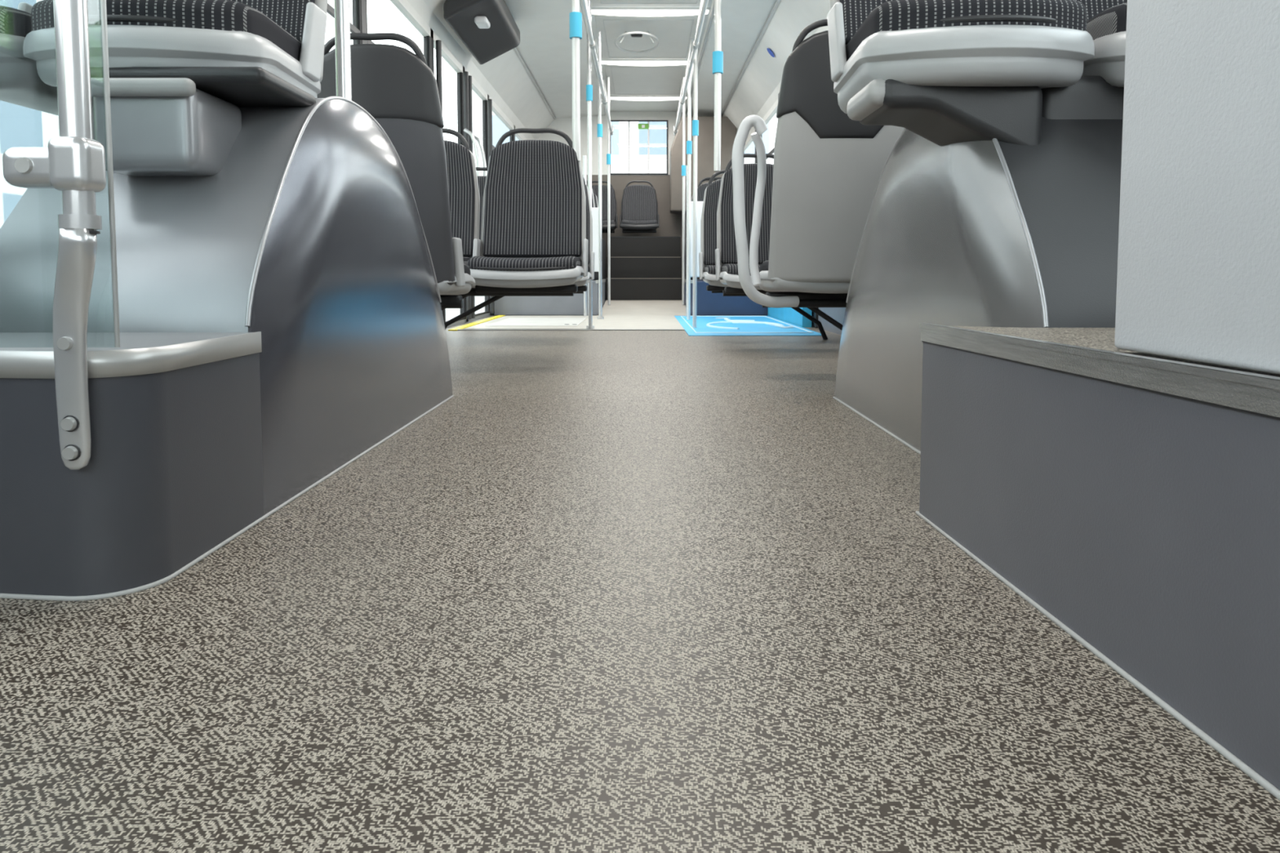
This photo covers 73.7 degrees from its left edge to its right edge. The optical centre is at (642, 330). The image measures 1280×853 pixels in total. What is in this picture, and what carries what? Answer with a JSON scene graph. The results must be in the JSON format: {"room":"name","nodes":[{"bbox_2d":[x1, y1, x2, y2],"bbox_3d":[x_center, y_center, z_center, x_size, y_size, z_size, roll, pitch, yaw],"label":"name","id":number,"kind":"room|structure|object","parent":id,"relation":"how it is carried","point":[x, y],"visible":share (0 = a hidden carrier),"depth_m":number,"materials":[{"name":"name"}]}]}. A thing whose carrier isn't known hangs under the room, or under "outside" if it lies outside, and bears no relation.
{"room":"vehicle interior","nodes":[
{"label":"vehicle interior","id":0,"kind":"room"},
{"bbox_2d":[351,0,367,44],"bbox_3d":[-1.475,-0.953,4.496,0.050,2.100,0.090,0,4,0],"label":"pillar","id":1,"kind":"structure","parent":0,"point":[362,2],"depth_m":4.42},
{"bbox_2d":[423,28,434,74],"bbox_3d":[-1.475,-1.049,5.943,0.050,2.100,0.090,0,4,0],"label":"pillar","id":2,"kind":"structure","parent":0,"point":[431,39],"depth_m":5.86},
{"bbox_2d":[456,66,468,321],"bbox_3d":[-1.475,-1.119,6.991,0.050,2.100,0.090,0,4,0],"label":"pillar","id":3,"kind":"structure","parent":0,"point":[457,73],"depth_m":6.90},
{"bbox_2d":[446,312,493,328],"bbox_3d":[-1.475,-0.530,4.926,0.050,1.200,13.100,0,4,0],"label":"wall","id":4,"kind":"structure","parent":0,"point":[485,315],"depth_m":7.20,"materials":[{"name":"grey plastic"}]},
{"bbox_2d":[355,0,360,44],"bbox_3d":[-1.465,-1.292,3.647,0.024,1.186,1.556,0,4,0],"label":"gasket","id":5,"kind":"object","parent":4,"relation":"attached to","point":[357,2],"visible":0.02,"depth_m":4.39,"materials":[{"name":"black plastic"}]},
{"bbox_2d":[326,3,359,32],"bbox_3d":[-1.465,-1.481,3.634,0.020,0.030,1.550,0,4,0],"label":"bar","id":6,"kind":"object","parent":5,"relation":"attached to","point":[330,9],"visible":0.4,"depth_m":4.04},
{"bbox_2d":[366,0,430,67],"bbox_3d":[-1.465,-1.395,5.193,0.024,1.186,1.356,0,4,0],"label":"gasket","id":7,"kind":"object","parent":4,"relation":"attached to","point":[428,46],"visible":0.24,"depth_m":5.82,"materials":[{"name":"black plastic"}]},
{"bbox_2d":[435,40,445,322],"bbox_3d":[-1.420,-1.028,6.005,0.040,1.990,0.039,0,4,0],"label":"stile","id":8,"kind":"object","parent":4,"relation":"attached to","point":[438,42],"visible":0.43,"depth_m":5.94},
{"bbox_2d":[433,58,465,321],"bbox_3d":[-1.465,-1.069,6.468,0.024,2.006,0.956,0,4,0],"label":"gasket","id":9,"kind":"object","parent":4,"relation":"attached to","point":[460,73],"visible":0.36,"depth_m":6.88,"materials":[{"name":"black plastic"}]},
{"bbox_3d":[-1.475,-1.074,6.468,0.006,1.980,0.950,0,4,0],"label":"pane","id":10,"kind":"object","parent":9,"relation":"in","visible":0},
{"bbox_2d":[463,128,480,175],"bbox_3d":[-1.363,-1.234,6.833,0.131,0.771,0.028,0,4,0],"label":"grab handle","id":11,"kind":"object","parent":10,"relation":"attached to","point":[477,162],"visible":0.45,"depth_m":6.81,"materials":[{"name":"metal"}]},
{"bbox_2d":[463,71,471,319],"bbox_3d":[-1.420,-1.090,6.923,0.040,1.990,0.039,0,4,0],"label":"stile","id":12,"kind":"object","parent":4,"relation":"attached to","point":[466,123],"visible":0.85,"depth_m":6.86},
{"bbox_2d":[468,75,475,318],"bbox_3d":[-1.420,-1.099,7.062,0.040,1.990,0.039,0,4,0],"label":"stile","id":13,"kind":"object","parent":4,"relation":"attached to","point":[470,111],"visible":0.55,"depth_m":7.00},
{"bbox_2d":[475,99,489,315],"bbox_3d":[-1.465,-1.141,7.541,0.024,2.006,1.006,0,4,0],"label":"gasket","id":14,"kind":"object","parent":4,"relation":"attached to","point":[485,100],"visible":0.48,"depth_m":7.98,"materials":[{"name":"black plastic"}]},
{"bbox_3d":[-1.475,-1.146,7.540,0.006,1.980,1.000,0,4,0],"label":"pane","id":15,"kind":"object","parent":14,"relation":"in","visible":0},
{"bbox_2d":[473,134,487,175],"bbox_3d":[-1.363,-1.254,7.132,0.131,0.771,0.028,0,4,0],"label":"grab handle","id":16,"kind":"object","parent":15,"relation":"attached to","point":[485,172],"visible":0.37,"depth_m":7.11,"materials":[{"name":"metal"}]},
{"bbox_2d":[487,98,494,313],"bbox_3d":[-1.420,-1.162,8.000,0.040,1.990,0.039,0,4,0],"label":"stile","id":17,"kind":"object","parent":4,"relation":"attached to","point":[489,100],"visible":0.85,"depth_m":7.94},
{"bbox_2d":[482,93,490,315],"bbox_3d":[-1.475,-1.193,8.088,0.050,2.100,0.090,0,4,0],"label":"pillar","id":18,"kind":"structure","parent":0,"point":[483,108],"depth_m":8.00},
{"bbox_2d":[537,120,607,174],"bbox_3d":[-0.945,-2.446,11.392,1.010,0.720,0.060,0,4,0],"label":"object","id":19,"kind":"object","parent":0,"point":[565,126],"visible":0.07,"depth_m":11.36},
{"bbox_2d":[407,0,829,139],"bbox_3d":[-0.075,-2.316,4.806,2.750,0.620,13.100,0,4,0],"label":"ceiling","id":20,"kind":"structure","parent":0,"point":[545,46],"depth_m":7.96,"materials":[{"name":"white"}]},
{"bbox_2d":[2,0,106,470],"bbox_3d":[-0.686,-0.993,0.940,0.108,2.324,0.056,0,4,0],"label":"pole","id":21,"kind":"object","parent":20,"relation":"attached to","point":[73,163],"visible":1,"depth_m":0.98,"materials":[{"name":"metal"}]},
{"bbox_2d":[390,0,526,140],"bbox_3d":[-1.475,-2.087,4.821,0.050,0.280,13.100,0,4,0],"label":"rail","id":22,"kind":"object","parent":20,"relation":"attached to","point":[404,6],"visible":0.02,"depth_m":6.38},
{"bbox_2d":[443,0,519,64],"bbox_3d":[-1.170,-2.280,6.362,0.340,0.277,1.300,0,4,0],"label":"monitor","id":23,"kind":"object","parent":20,"relation":"attached to","point":[487,28],"visible":1,"depth_m":6.21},
{"bbox_2d":[474,16,490,28],"bbox_3d":[-1.130,-2.177,6.018,0.090,0.050,0.160,0,4,0],"label":"spotlight","id":24,"kind":"object","parent":23,"relation":"attached to","point":[482,22],"depth_m":5.96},
{"bbox_2d":[513,47,555,119],"bbox_3d":[-1.160,-2.370,4.777,0.024,0.012,13.050,0,4,0],"label":"trim","id":25,"kind":"structure","parent":20,"relation":"attached to","point":[515,49],"depth_m":9.02,"materials":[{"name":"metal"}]},
{"bbox_2d":[580,0,613,135],"bbox_3d":[-0.375,-2.266,6.663,0.112,0.572,5.819,0,4,0],"label":"handrail","id":26,"kind":"object","parent":20,"relation":"hanging from","point":[593,44],"visible":0.95,"depth_m":6.23,"materials":[{"name":"metal"}]},
{"bbox_2d":[604,64,686,95],"bbox_3d":[0.050,-2.789,9.510,0.900,0.020,1.530,0,4,0],"label":"panel","id":27,"kind":"object","parent":20,"relation":"attached to","point":[626,81],"visible":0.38,"depth_m":9.45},
{"bbox_2d":[610,66,684,94],"bbox_3d":[0.050,-2.780,9.511,0.766,0.008,1.356,0,4,0],"label":"seam line","id":28,"kind":"object","parent":27,"relation":"attached to","point":[611,67],"visible":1,"depth_m":8.84,"materials":[{"name":"metal"}]},
{"bbox_2d":[591,0,700,6],"bbox_3d":[0.050,-2.562,6.107,0.900,0.020,1.470,0,4,0],"label":"panel","id":29,"kind":"object","parent":20,"relation":"attached to","point":[595,2],"visible":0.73,"depth_m":6.76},
{"bbox_2d":[594,14,698,59],"bbox_3d":[0.050,-2.620,7.817,0.900,0.133,1.430,0,4,0],"label":"roof hatch","id":30,"kind":"object","parent":20,"relation":"attached to","point":[673,36],"depth_m":7.66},
{"bbox_2d":[603,19,693,57],"bbox_3d":[0.050,-2.666,7.814,0.766,0.008,1.256,0,4,0],"label":"seam line","id":31,"kind":"object","parent":30,"relation":"on","point":[603,20],"visible":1,"depth_m":7.61,"materials":[{"name":"metal"}]},
{"bbox_2d":[609,95,687,101],"bbox_3d":[0.060,-2.833,10.384,1.000,0.053,0.130,0,4,0],"label":"ceiling light","id":32,"kind":"object","parent":20,"relation":"attached to","point":[642,98],"depth_m":10.34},
{"bbox_2d":[601,59,697,66],"bbox_3d":[0.060,-2.717,8.638,1.000,0.053,0.130,0,4,0],"label":"ceiling light","id":33,"kind":"object","parent":20,"relation":"attached to","point":[615,62],"depth_m":8.60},
{"bbox_2d":[591,7,711,16],"bbox_3d":[0.060,-2.605,6.972,1.000,0.053,0.130,0,4,0],"label":"ceiling light","id":34,"kind":"object","parent":20,"relation":"attached to","point":[621,11],"depth_m":6.93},
{"bbox_2d":[673,0,708,135],"bbox_3d":[0.395,-2.266,6.663,0.112,0.572,5.819,0,4,0],"label":"handrail","id":35,"kind":"object","parent":20,"relation":"hanging from","point":[703,6],"visible":0.95,"depth_m":6.49,"materials":[{"name":"metal"}]},
{"bbox_2d":[712,0,723,171],"bbox_3d":[0.444,-1.627,4.521,0.146,1.542,0.056,0,4,0],"label":"pole","id":36,"kind":"object","parent":35,"relation":"attached to","point":[717,55],"visible":1,"depth_m":4.53,"materials":[{"name":"metal"}]},
{"bbox_2d":[685,0,715,113],"bbox_3d":[0.570,-2.438,4.748,0.024,0.023,13.000,0,4,0],"label":"trim","id":37,"kind":"structure","parent":20,"relation":"attached to","point":[713,9],"depth_m":7.77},
{"bbox_2d":[669,116,737,213],"bbox_3d":[0.780,-2.145,11.082,0.840,1.200,0.400,0,4,0],"label":"panel","id":38,"kind":"object","parent":20,"relation":"attached to","point":[705,139],"visible":0.58,"depth_m":10.88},
{"bbox_2d":[720,0,780,116],"bbox_3d":[1.020,-2.370,4.777,0.024,0.012,13.050,0,4,0],"label":"trim","id":39,"kind":"structure","parent":20,"relation":"attached to","point":[777,2],"depth_m":7.79,"materials":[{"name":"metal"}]},
{"bbox_2d":[743,98,777,151],"bbox_3d":[1.325,-2.087,4.821,0.050,0.280,13.100,0,4,0],"label":"window","id":40,"kind":"structure","parent":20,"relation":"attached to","point":[770,114],"depth_m":8.93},
{"bbox_2d":[554,111,693,119],"bbox_3d":[-0.075,-2.935,11.359,2.750,0.260,0.060,0,4,0],"label":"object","id":41,"kind":"object","parent":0,"point":[614,115],"visible":0.07,"depth_m":11.34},
{"bbox_2d":[0,314,1279,852],"bbox_3d":[-0.075,0.089,4.967,2.750,0.058,13.100,0,4,0],"label":"floor","id":42,"kind":"structure","parent":0,"point":[615,591],"depth_m":0.87,"materials":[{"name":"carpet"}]},
{"bbox_2d":[0,96,452,515],"bbox_3d":[-0.870,-0.135,2.065,0.500,0.793,1.391,0,4,0],"label":"wheel arch cover","id":43,"kind":"object","parent":42,"relation":"on","point":[309,236],"visible":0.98,"depth_m":1.57,"materials":[{"name":"plastic"}]},
{"bbox_2d":[90,66,315,176],"bbox_3d":[-0.840,-0.382,1.611,0.340,0.187,0.315,0,4,0],"label":"pedestal","id":44,"kind":"object","parent":43,"relation":"on","point":[166,121],"visible":0.77,"depth_m":1.49,"materials":[{"name":"plastic"}]},
{"bbox_2d":[22,0,327,97],"bbox_3d":[-0.943,-0.850,1.773,0.450,0.772,0.639,0,4,0],"label":"passenger seat","id":45,"kind":"object","parent":44,"relation":"on","point":[284,38],"visible":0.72,"depth_m":1.55,"materials":[{"name":"plastic"}]},
{"bbox_2d":[0,1,93,115],"bbox_3d":[-1.275,-0.852,1.803,0.206,0.772,0.572,0,4,0],"label":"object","id":46,"kind":"object","parent":45,"relation":"attached to","point":[20,83],"visible":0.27,"depth_m":1.64,"materials":[{"name":"fabric"}]},
{"bbox_2d":[90,66,315,106],"bbox_3d":[-0.840,-0.462,1.633,0.340,0.030,0.260,0,4,0],"label":"tray","id":47,"kind":"object","parent":44,"relation":"on","point":[237,86],"depth_m":1.52,"materials":[{"name":"plastic"}]},
{"bbox_2d":[333,0,351,100],"bbox_3d":[-0.730,-1.354,2.034,0.072,1.650,0.070,0,4,0],"label":"pole","id":48,"kind":"object","parent":43,"relation":"on","point":[341,7],"visible":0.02,"depth_m":2.06,"materials":[{"name":"metal"}]},
{"bbox_2d":[0,331,453,601],"bbox_3d":[-1.028,0.120,1.905,0.825,0.308,1.745,0,4,0],"label":"platform","id":49,"kind":"object","parent":42,"relation":"on","point":[173,474],"visible":0.98,"depth_m":1.07,"materials":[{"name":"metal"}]},
{"bbox_3d":[-1.042,-0.858,1.001,0.775,1.761,0.008,0,4,0],"label":"pane","id":50,"kind":"object","parent":49,"relation":"on","visible":0},
{"bbox_2d":[100,0,119,347],"bbox_3d":[-0.652,-0.858,1.001,0.006,1.761,0.006,0,4,0],"label":"seal","id":51,"kind":"object","parent":50,"relation":"attached to","point":[103,2],"visible":1,"depth_m":1.04,"materials":[{"name":"rubber"}]},
{"bbox_2d":[440,299,462,308],"bbox_3d":[-1.050,0.041,3.130,0.780,0.311,0.032,0,4,0],"label":"support rail","id":52,"kind":"object","parent":42,"relation":"on","point":[459,304],"visible":0.2,"depth_m":3.11,"materials":[{"name":"black metal"}]},
{"bbox_2d":[317,32,475,302],"bbox_3d":[-0.875,-0.535,3.043,0.482,0.887,0.587,0,4,0],"label":"passenger seat","id":53,"kind":"object","parent":52,"relation":"on","point":[396,85],"visible":0.43,"depth_m":2.76,"materials":[{"name":"plastic"}]},
{"bbox_2d":[448,315,505,330],"bbox_3d":[-1.340,-0.077,7.086,0.060,0.008,2.150,0,4,0],"label":"threshold strip","id":54,"kind":"object","parent":42,"relation":"on","point":[466,326],"visible":1,"depth_m":6.84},
{"bbox_2d":[441,288,573,310],"bbox_3d":[-0.870,-0.012,3.708,1.140,0.342,0.032,0,4,0],"label":"support rail","id":55,"kind":"object","parent":42,"relation":"on","point":[472,293],"visible":0.23,"depth_m":3.69,"materials":[{"name":"black metal"}]},
{"bbox_2d":[442,128,479,265],"bbox_3d":[-1.113,-0.459,3.736,0.773,0.937,0.608,0,4,0],"label":"passenger seat","id":56,"kind":"object","parent":55,"relation":"on","point":[463,184],"visible":0.18,"depth_m":3.91,"materials":[{"name":"fabric"}]},
{"bbox_2d":[466,128,588,293],"bbox_3d":[-0.500,-0.548,3.725,0.507,0.757,0.578,0,4,0],"label":"passenger seat","id":57,"kind":"object","parent":55,"relation":"on","point":[533,240],"visible":0.98,"depth_m":3.89,"materials":[{"name":"fabric"}]},
{"bbox_2d":[568,0,582,160],"bbox_3d":[-0.305,-1.563,3.884,0.058,1.560,0.056,0,4,0],"label":"pole","id":58,"kind":"object","parent":57,"relation":"on","point":[575,16],"visible":0.98,"depth_m":3.90,"materials":[{"name":"metal"}]},
{"bbox_2d":[444,291,583,329],"bbox_3d":[-0.895,-0.092,5.055,1.090,0.322,0.032,0,4,0],"label":"support rail","id":59,"kind":"object","parent":42,"relation":"on","point":[491,300],"visible":0.3,"depth_m":5.04,"materials":[{"name":"black metal"}]},
{"bbox_2d":[471,167,488,288],"bbox_3d":[-0.990,-0.621,5.074,0.472,0.767,0.578,0,4,0],"label":"passenger seat","id":60,"kind":"object","parent":59,"relation":"on","point":[481,179],"visible":0.02,"depth_m":5.27,"materials":[{"name":"plastic"}]},
{"bbox_2d":[573,176,594,291],"bbox_3d":[-0.530,-0.621,5.074,0.472,0.767,0.578,0,4,0],"label":"passenger seat","id":61,"kind":"object","parent":59,"relation":"on","point":[584,280],"visible":0.17,"depth_m":5.23,"materials":[{"name":"plastic"}]},
{"bbox_2d":[463,315,604,328],"bbox_3d":[-0.830,-0.082,7.186,0.940,0.003,1.950,0,4,0],"label":"floor panel","id":62,"kind":"object","parent":42,"relation":"on","point":[583,325],"visible":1,"depth_m":6.50,"materials":[{"name":"beige plastic"}]},
{"bbox_2d":[582,155,586,315],"bbox_3d":[-0.540,-0.889,8.008,0.032,1.495,0.031,0,4,0],"label":"post","id":63,"kind":"object","parent":62,"relation":"on","point":[584,156],"visible":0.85,"depth_m":8.03,"materials":[{"name":"metal"}]},
{"bbox_2d":[591,207,598,271],"bbox_3d":[-0.460,-0.857,8.011,0.140,0.600,0.030,0,4,0],"label":"panel","id":64,"kind":"object","parent":63,"relation":"attached to","point":[594,210],"visible":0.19,"depth_m":7.99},
{"bbox_2d":[586,0,594,328],"bbox_3d":[-0.380,-1.254,6.130,0.060,2.477,0.058,0,4,0],"label":"pole","id":65,"kind":"object","parent":62,"relation":"on","point":[588,86],"visible":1,"depth_m":6.11,"materials":[{"name":"metal"}]},
{"bbox_2d":[596,31,604,319],"bbox_3d":[-0.370,-1.341,7.427,0.060,2.477,0.058,0,4,0],"label":"pole","id":66,"kind":"object","parent":62,"relation":"on","point":[599,126],"visible":1,"depth_m":7.42,"materials":[{"name":"metal"}]},
{"bbox_2d":[493,279,605,315],"bbox_3d":[-0.927,-0.426,9.813,1.005,0.340,3.260,0,4,0],"label":"podium","id":67,"kind":"object","parent":42,"relation":"on","point":[573,305],"visible":0.51,"depth_m":8.20,"materials":[{"name":"grey plastic"}]},
{"bbox_2d":[586,178,595,207],"bbox_3d":[-0.700,-1.184,8.544,0.462,0.767,0.578,0,4,0],"label":"passenger seat","id":68,"kind":"object","parent":67,"relation":"on","point":[593,197],"visible":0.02,"depth_m":8.75,"materials":[{"name":"fabric"}]},
{"bbox_2d":[591,187,598,207],"bbox_3d":[-0.700,-1.238,9.342,0.462,0.767,0.578,0,4,0],"label":"passenger seat","id":69,"kind":"object","parent":67,"relation":"on","point":[594,194],"visible":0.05,"depth_m":9.53,"materials":[{"name":"fabric"}]},
{"bbox_2d":[593,237,605,279],"bbox_3d":[-0.500,-0.824,9.767,0.120,0.475,0.900,0,4,0],"label":"panel","id":70,"kind":"object","parent":67,"relation":"on","point":[603,242],"visible":0.37,"depth_m":9.66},
{"bbox_2d":[457,328,684,329],"bbox_3d":[-0.505,-0.010,6.053,1.610,0.005,0.040,0,4,0],"label":"threshold strip","id":71,"kind":"object","parent":42,"relation":"on","point":[458,329],"visible":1,"depth_m":6.04,"materials":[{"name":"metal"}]},
{"bbox_2d":[591,315,684,330],"bbox_3d":[-0.030,-0.078,7.136,0.660,0.003,2.150,0,4,0],"label":"floor panel","id":72,"kind":"object","parent":42,"relation":"on","point":[610,322],"visible":1,"depth_m":6.94,"materials":[{"name":"beige plastic"}]},
{"bbox_2d":[605,236,682,300],"bbox_3d":[0.020,-0.736,10.597,0.880,0.853,1.656,0,4,0],"label":"steps","id":73,"kind":"structure","parent":42,"relation":"on","point":[642,268],"depth_m":10.07,"materials":[{"name":"plastic"}]},
{"bbox_2d":[591,181,617,232],"bbox_3d":[-0.560,-1.587,10.822,0.482,0.687,0.578,0,4,0],"label":"passenger seat","id":74,"kind":"object","parent":73,"relation":"on","point":[614,216],"visible":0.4,"depth_m":10.99,"materials":[{"name":"fabric"}]},
{"bbox_2d":[619,180,659,232],"bbox_3d":[-0.040,-1.585,10.792,0.502,0.687,0.578,0,4,0],"label":"passenger seat","id":75,"kind":"object","parent":73,"relation":"on","point":[639,204],"visible":1,"depth_m":10.96,"materials":[{"name":"fabric"}]},
{"bbox_2d":[602,300,685,315],"bbox_3d":[0.020,-0.252,8.998,0.880,0.099,1.590,0,4,0],"label":"ramp","id":76,"kind":"object","parent":42,"relation":"on","point":[616,307],"visible":0.82,"depth_m":8.89,"materials":[{"name":"beige plastic"}]},
{"bbox_2d":[606,76,611,305],"bbox_3d":[-0.360,-1.486,9.121,0.048,2.414,0.047,0,4,0],"label":"pole","id":77,"kind":"object","parent":76,"relation":"on","point":[608,154],"visible":1,"depth_m":9.12,"materials":[{"name":"metal"}]},
{"bbox_2d":[681,76,685,305],"bbox_3d":[0.440,-1.486,9.121,0.048,2.414,0.047,0,4,0],"label":"pole","id":78,"kind":"object","parent":76,"relation":"on","point":[683,166],"visible":0.94,"depth_m":9.11,"materials":[{"name":"metal"}]},
{"bbox_2d":[684,279,768,315],"bbox_3d":[0.868,-0.426,9.813,0.805,0.340,3.260,0,4,0],"label":"podium","id":79,"kind":"object","parent":42,"relation":"on","point":[708,304],"visible":0.34,"depth_m":8.20,"materials":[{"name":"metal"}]},
{"bbox_2d":[697,177,721,201],"bbox_3d":[0.740,-1.184,8.544,0.462,0.767,0.578,0,4,0],"label":"passenger seat","id":80,"kind":"object","parent":79,"relation":"on","point":[701,188],"visible":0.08,"depth_m":8.73,"materials":[{"name":"fabric"}]},
{"bbox_2d":[674,315,822,336],"bbox_3d":[0.745,-0.060,6.811,0.890,0.027,2.600,0,4,0],"label":"mat","id":81,"kind":"object","parent":42,"relation":"on","point":[706,326],"visible":1,"depth_m":6.29,"materials":[{"name":"blue plastic"}]},
{"bbox_2d":[685,164,687,316],"bbox_3d":[0.420,-0.833,7.912,0.032,1.395,0.031,0,4,0],"label":"post","id":82,"kind":"object","parent":81,"relation":"on","point":[686,165],"visible":0.26,"depth_m":7.92,"materials":[{"name":"metal"}]},
{"bbox_2d":[690,201,702,277],"bbox_3d":[0.560,-0.850,7.911,0.280,0.700,0.030,0,4,0],"label":"panel","id":83,"kind":"object","parent":82,"relation":"attached to","point":[700,204],"visible":0.1,"depth_m":7.89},
{"bbox_2d":[686,64,693,319],"bbox_3d":[0.435,-1.340,7.327,0.118,2.488,0.047,0,4,0],"label":"pole","id":84,"kind":"object","parent":81,"relation":"on","point":[689,143],"visible":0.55,"depth_m":7.32,"materials":[{"name":"metal"}]},
{"bbox_2d":[692,18,704,327],"bbox_3d":[0.420,-1.267,6.229,0.118,2.488,0.047,0,4,0],"label":"pole","id":85,"kind":"object","parent":81,"relation":"on","point":[695,122],"visible":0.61,"depth_m":6.23,"materials":[{"name":"metal"}]},
{"bbox_2d":[711,290,827,339],"bbox_3d":[0.855,-0.102,5.185,0.870,0.321,0.032,0,4,0],"label":"support rail","id":86,"kind":"object","parent":42,"relation":"on","point":[799,310],"visible":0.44,"depth_m":5.18,"materials":[{"name":"black metal"}]},
{"bbox_2d":[698,169,728,290],"bbox_3d":[0.590,-0.630,5.203,0.472,0.767,0.578,0,4,0],"label":"passenger seat","id":87,"kind":"object","parent":86,"relation":"on","point":[707,266],"visible":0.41,"depth_m":5.37,"materials":[{"name":"plastic"}]},
{"bbox_2d":[723,289,842,329],"bbox_3d":[0.855,-0.053,4.456,0.870,0.321,0.032,0,4,0],"label":"support rail","id":88,"kind":"object","parent":42,"relation":"on","point":[817,311],"visible":0.24,"depth_m":4.44,"materials":[{"name":"black metal"}]},
{"bbox_2d":[715,153,773,293],"bbox_3d":[0.630,-0.581,4.475,0.472,0.767,0.578,0,4,0],"label":"passenger seat","id":89,"kind":"object","parent":88,"relation":"on","point":[726,252],"visible":0.38,"depth_m":4.65,"materials":[{"name":"plastic"}]},
{"bbox_2d":[768,307,811,327],"bbox_3d":[1.235,-0.252,7.284,0.070,0.330,1.770,0,4,0],"label":"panel","id":90,"kind":"object","parent":42,"relation":"on","point":[789,315],"visible":0.36,"depth_m":6.88,"materials":[{"name":"plastic"}]},
{"bbox_2d":[762,299,846,307],"bbox_3d":[0.870,0.035,3.209,0.840,0.311,0.032,0,4,0],"label":"support rail","id":91,"kind":"object","parent":42,"relation":"on","point":[802,303],"visible":0.04,"depth_m":3.19,"materials":[{"name":"black metal"}]},
{"bbox_2d":[759,18,904,299],"bbox_3d":[0.691,-0.581,3.130,0.491,0.947,0.587,0,4,0],"label":"passenger seat","id":92,"kind":"object","parent":91,"relation":"on","point":[828,165],"visible":0.54,"depth_m":2.90,"materials":[{"name":"plastic"}]},
{"bbox_2d":[732,115,799,307],"bbox_3d":[0.431,-0.417,3.037,0.271,0.672,0.119,-3,5,-35],"label":"handle","id":93,"kind":"object","parent":92,"relation":"attached to","point":[757,122],"visible":1,"depth_m":2.99,"materials":[{"name":"plastic"}]},
{"bbox_2d":[834,115,1123,451],"bbox_3d":[0.930,-0.133,2.035,0.620,0.793,1.391,0,4,0],"label":"wheel arch cover","id":94,"kind":"object","parent":42,"relation":"on","point":[994,233],"visible":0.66,"depth_m":1.63,"materials":[{"name":"plastic"}]},
{"bbox_2d":[846,75,1124,146],"bbox_3d":[0.828,-0.379,1.769,0.805,0.250,0.360,0,4,0],"label":"pedestal","id":95,"kind":"object","parent":94,"relation":"on","point":[942,115],"visible":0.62,"depth_m":1.60,"materials":[{"name":"plastic"}]},
{"bbox_2d":[826,0,1094,114],"bbox_3d":[0.633,-0.850,1.773,0.440,0.772,0.638,0,4,0],"label":"passenger seat","id":96,"kind":"object","parent":95,"relation":"on","point":[1041,43],"visible":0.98,"depth_m":1.53,"materials":[{"name":"plastic"}]},
{"bbox_2d":[1075,0,1127,87],"bbox_3d":[1.078,-0.850,1.773,0.424,0.772,0.637,0,4,0],"label":"passenger seat","id":97,"kind":"object","parent":94,"relation":"on","point":[1106,20],"visible":0.08,"depth_m":1.63,"materials":[{"name":"plastic"}]},
{"bbox_2d":[832,323,1279,800],"bbox_3d":[0.862,0.199,0.632,0.816,0.321,4.235,0,4,0],"label":"step platform","id":98,"kind":"object","parent":42,"relation":"on","point":[1131,499],"visible":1,"depth_m":0.84,"materials":[{"name":"plastic"}]},
{"bbox_2d":[1114,0,1279,374],"bbox_3d":[0.520,-0.860,-0.183,0.035,1.900,2.070,0,4,0],"label":"panel","id":99,"kind":"object","parent":98,"relation":"on","point":[1198,275],"visible":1,"depth_m":0.77,"materials":[{"name":"plastic"}]},
{"bbox_2d":[586,174,699,279],"bbox_3d":[-0.075,-1.229,11.473,2.750,1.720,0.060,0,4,0],"label":"rear wall","id":100,"kind":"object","parent":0,"point":[670,224],"visible":0.07,"depth_m":11.41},
{"bbox_2d":[609,120,667,174],"bbox_3d":[-0.050,-2.444,11.357,0.779,0.719,0.028,0,4,0],"label":"window","id":101,"kind":"structure","parent":100,"relation":"attached to","point":[611,120],"depth_m":11.34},
{"bbox_2d":[627,121,630,173],"bbox_3d":[-0.180,-2.445,11.371,0.024,0.720,0.018,0,4,0],"label":"bar","id":102,"kind":"object","parent":101,"relation":"attached to","point":[628,122],"visible":1,"depth_m":11.36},
{"bbox_2d":[638,123,648,128],"bbox_3d":[0.010,-2.718,11.327,0.140,0.070,0.010,0,4,0],"label":"sign","id":103,"kind":"object","parent":101,"relation":"attached to","point":[641,126],"visible":1,"depth_m":11.32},
{"bbox_2d":[647,121,649,173],"bbox_3d":[0.080,-2.445,11.371,0.024,0.720,0.018,0,4,0],"label":"bar","id":104,"kind":"object","parent":101,"relation":"attached to","point":[648,130],"visible":1,"depth_m":11.36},
{"bbox_2d":[667,120,680,174],"bbox_3d":[0.820,-2.446,11.392,0.960,0.720,0.060,0,4,0],"label":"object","id":105,"kind":"object","parent":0,"point":[671,123],"visible":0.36,"depth_m":11.35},
{"bbox_2d":[813,307,818,328],"bbox_3d":[1.315,-1.073,6.292,0.070,2.100,0.090,0,4,0],"label":"pillar","id":106,"kind":"structure","parent":0,"point":[815,315],"depth_m":6.33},
{"bbox_2d":[811,307,845,335],"bbox_3d":[1.325,-0.580,4.922,0.050,1.300,13.100,0,4,0],"label":"wall","id":107,"kind":"structure","parent":0,"point":[837,314],"depth_m":5.82,"materials":[{"name":"grey plastic"}]},
{"label":"outside","id":108,"kind":"structure","parent":0,"visible":0},
{"bbox_2d":[445,296,484,320],"bbox_3d":[0.000,-0.129,15.025,120.000,0.050,110.000,0,4,0],"label":"ground","id":109,"kind":"structure","parent":108,"point":[451,313],"depth_m":19.81,"materials":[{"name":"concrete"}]},
{"bbox_2d":[0,0,59,228],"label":"window","id":110,"kind":"structure","parent":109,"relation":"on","point":[20,126],"depth_m":19.09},
{"bbox_2d":[471,89,777,175],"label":"windows","id":111,"kind":"structure","parent":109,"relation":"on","point":[658,130],"depth_m":37.53,"materials":[{"name":"glass"}]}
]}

